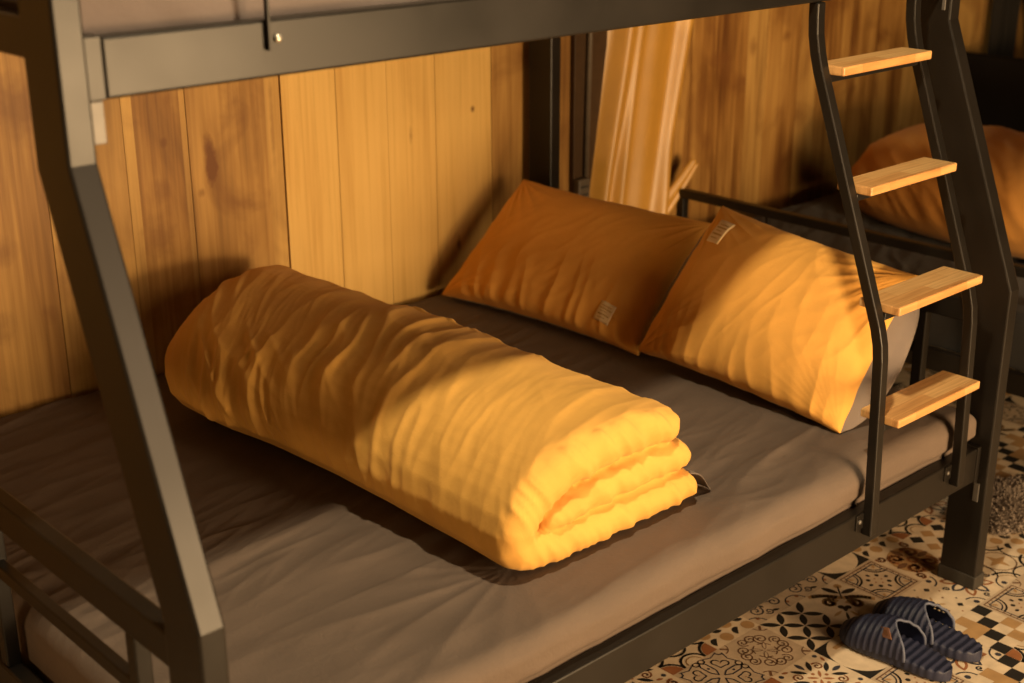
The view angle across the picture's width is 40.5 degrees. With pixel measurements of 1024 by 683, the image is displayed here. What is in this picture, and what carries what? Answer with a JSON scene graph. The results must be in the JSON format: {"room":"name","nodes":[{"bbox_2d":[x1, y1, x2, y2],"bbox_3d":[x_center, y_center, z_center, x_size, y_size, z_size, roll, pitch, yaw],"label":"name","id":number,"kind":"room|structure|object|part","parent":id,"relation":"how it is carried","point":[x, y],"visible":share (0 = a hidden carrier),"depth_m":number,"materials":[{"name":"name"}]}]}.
{"room":"dormitory","nodes":[
{"label":"dormitory","id":0,"kind":"room"},
{"bbox_2d":[0,0,1023,417],"bbox_3d":[-0.112,-1.057,3.893,8.400,2.752,0.062,-18,27,-40],"label":"wall","id":1,"kind":"structure","parent":0,"point":[379,180],"depth_m":3.79,"materials":[{"name":"brown wood"}]},
{"bbox_2d":[574,33,592,196],"bbox_3d":[0.221,-1.018,4.143,0.064,1.300,0.026,-18,27,-40],"label":"conduit","id":2,"kind":"object","parent":1,"relation":"attached to","point":[581,185],"visible":0.59,"depth_m":4.29,"materials":[{"name":"grey plastic"}]},
{"bbox_2d":[569,31,607,192],"bbox_3d":[0.235,-0.940,4.218,0.143,2.300,0.020,-18,27,-40],"label":"trim","id":3,"kind":"structure","parent":1,"relation":"attached to","point":[578,42],"depth_m":4.27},
{"bbox_2d":[589,19,698,214],"bbox_3d":[0.420,-0.730,4.413,0.513,0.830,0.070,-16,25,-36],"label":"curtain","id":4,"kind":"object","parent":1,"relation":"hanging from","point":[644,68],"visible":0.79,"depth_m":4.42,"materials":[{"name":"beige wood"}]},
{"bbox_2d":[987,0,1020,56],"bbox_3d":[2.072,-1.326,5.831,0.202,1.300,0.034,-18,27,-40],"label":"curtain","id":5,"kind":"object","parent":1,"relation":"hanging from","point":[1005,13],"visible":0.28,"depth_m":5.81,"materials":[{"name":"black fabric"}]},
{"bbox_2d":[625,345,1023,682],"bbox_3d":[1.667,0.887,2.568,8.400,0.001,5.222,-18,27,-40],"label":"floor","id":6,"kind":"structure","parent":0,"point":[792,636],"depth_m":3.26,"materials":[{"name":"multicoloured tile"}]},
{"bbox_2d":[0,0,1018,682],"bbox_3d":[-0.155,-0.268,2.903,2.106,1.949,1.585,-18,27,-40],"label":"bunk bed","id":7,"kind":"object","parent":6,"relation":"on","point":[68,70],"visible":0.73,"depth_m":2.23,"materials":[{"name":"metal"}]},
{"bbox_3d":[-0.994,-0.529,2.154,0.032,0.053,1.152,-18,27,-40],"label":"rail","id":8,"kind":"part","parent":7,"relation":"part of","materials":[{"name":"black metal"}]},
{"bbox_3d":[-0.915,0.582,2.477,0.032,0.086,1.372,-18,27,-40],"label":"rail","id":9,"kind":"part","parent":7,"relation":"part of","materials":[{"name":"black metal"}]},
{"bbox_3d":[-0.494,0.129,1.823,0.040,1.948,0.314,-18,27,-40],"label":"post","id":10,"kind":"part","parent":7,"relation":"part of","materials":[{"name":"grey metal"}]},
{"bbox_2d":[0,0,421,33],"bbox_3d":[-0.232,-0.817,2.787,2.004,0.166,1.232,-18,27,-40],"label":"mattress","id":11,"kind":"object","parent":7,"relation":"on","point":[98,16],"visible":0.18,"depth_m":1.84,"materials":[{"name":"grey fabric"}]},
{"bbox_3d":[0.206,-0.582,2.388,1.988,0.078,0.030,-18,27,-40],"label":"rail","id":12,"kind":"part","parent":7,"relation":"part of","materials":[{"name":"grey metal"}]},
{"bbox_2d":[0,294,975,682],"bbox_3d":[-0.181,0.260,3.128,2.004,0.148,1.548,-18,27,-40],"label":"mattress","id":13,"kind":"object","parent":7,"relation":"on","point":[317,577],"visible":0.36,"depth_m":2.65,"materials":[{"name":"beige fabric"}]},
{"bbox_2d":[165,265,709,570],"bbox_3d":[-0.274,0.093,2.998,1.356,0.271,0.592,17,26,39],"label":"duvet","id":14,"kind":"object","parent":13,"relation":"on","point":[528,461],"visible":1,"depth_m":2.70,"materials":[{"name":"yellow fabric"}]},
{"bbox_2d":[442,179,710,355],"bbox_3d":[0.162,-0.220,3.793,0.342,0.304,0.712,-18,27,-40],"label":"pillow","id":15,"kind":"object","parent":13,"relation":"on","point":[597,269],"visible":0.93,"depth_m":3.69,"materials":[{"name":"fabric"}]},
{"bbox_2d":[638,206,919,432],"bbox_3d":[0.620,-0.074,3.300,0.322,0.369,0.647,-18,27,-40],"label":"pillow","id":16,"kind":"object","parent":13,"relation":"on","point":[768,312],"visible":0.94,"depth_m":3.20,"materials":[{"name":"fabric"}]},
{"bbox_3d":[0.095,-0.699,4.071,0.040,1.948,0.094,-18,27,-40],"label":"post","id":17,"kind":"part","parent":7,"relation":"part of","materials":[{"name":"black metal"}]},
{"bbox_3d":[0.342,0.523,2.624,2.012,0.086,0.030,-18,27,-40],"label":"rail","id":18,"kind":"part","parent":7,"relation":"part of","materials":[{"name":"black metal"}]},
{"bbox_3d":[0.680,-0.130,2.845,0.025,1.088,0.249,-18,27,-40],"label":"ladder rail","id":19,"kind":"part","parent":7,"relation":"part of","materials":[{"name":"black metal"}]},
{"bbox_3d":[0.936,-0.212,3.067,0.025,1.088,0.249,-18,27,-40],"label":"ladder rail","id":20,"kind":"part","parent":7,"relation":"part of","materials":[{"name":"black metal"}]},
{"bbox_3d":[1.017,-0.359,3.136,0.040,1.948,0.314,-18,27,-40],"label":"post","id":21,"kind":"part","parent":7,"relation":"part of","materials":[{"name":"black metal"}]},
{"bbox_2d":[676,52,1023,397],"bbox_3d":[1.740,-0.382,4.750,1.893,0.874,1.553,-18,27,-40],"label":"bed","id":22,"kind":"object","parent":6,"relation":"on","point":[998,81],"visible":0.18,"depth_m":4.52,"materials":[{"name":"dark painted metal"}]},
{"bbox_3d":[0.567,-0.207,4.707,0.030,0.581,0.030,-18,27,-40],"label":"bed leg","id":23,"kind":"part","parent":22,"relation":"part of","materials":[{"name":"black metal"}]},
{"bbox_2d":[752,193,1023,371],"bbox_3d":[1.713,-0.323,4.722,1.695,0.176,1.446,-18,27,-40],"label":"mattress","id":24,"kind":"object","parent":22,"relation":"on","point":[945,332],"visible":0.2,"depth_m":4.40,"materials":[{"name":"fabric"}]},
{"bbox_2d":[851,123,1023,258],"bbox_3d":[1.689,-0.491,4.463,0.706,0.327,1.195,-18,27,-40],"label":"duvet","id":25,"kind":"object","parent":24,"relation":"on","point":[917,208],"visible":0.49,"depth_m":4.48,"materials":[{"name":"orange fabric"}]},
{"bbox_3d":[1.073,-0.007,4.202,0.030,0.065,1.450,-18,27,-40],"label":"rail","id":26,"kind":"part","parent":22,"relation":"part of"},
{"bbox_3d":[2.346,-0.768,5.217,0.055,0.475,1.540,-18,27,-40],"label":"headboard","id":27,"kind":"part","parent":22,"relation":"part of","materials":[{"name":"fabric"}]},
{"bbox_2d":[839,613,952,681],"bbox_3d":[0.850,0.657,3.066,0.116,0.091,0.265,-18,27,-40],"label":"slipper","id":28,"kind":"object","parent":6,"relation":"on","point":[885,638],"visible":1,"depth_m":3.05,"materials":[{"name":"blue fabric"}]},
{"bbox_2d":[872,596,982,662],"bbox_3d":[0.934,0.632,3.133,0.122,0.091,0.268,-18,27,-40],"label":"slipper","id":29,"kind":"object","parent":6,"relation":"on","point":[929,616],"visible":0.78,"depth_m":3.11,"materials":[{"name":"blue fabric"}]},
{"bbox_2d":[941,473,1023,537],"bbox_3d":[1.334,0.423,3.739,0.404,0.064,0.273,-18,27,-40],"label":"mat","id":30,"kind":"object","parent":6,"relation":"on","point":[1007,505],"visible":0.54,"depth_m":3.67,"materials":[{"name":"grey fur"}]}
]}

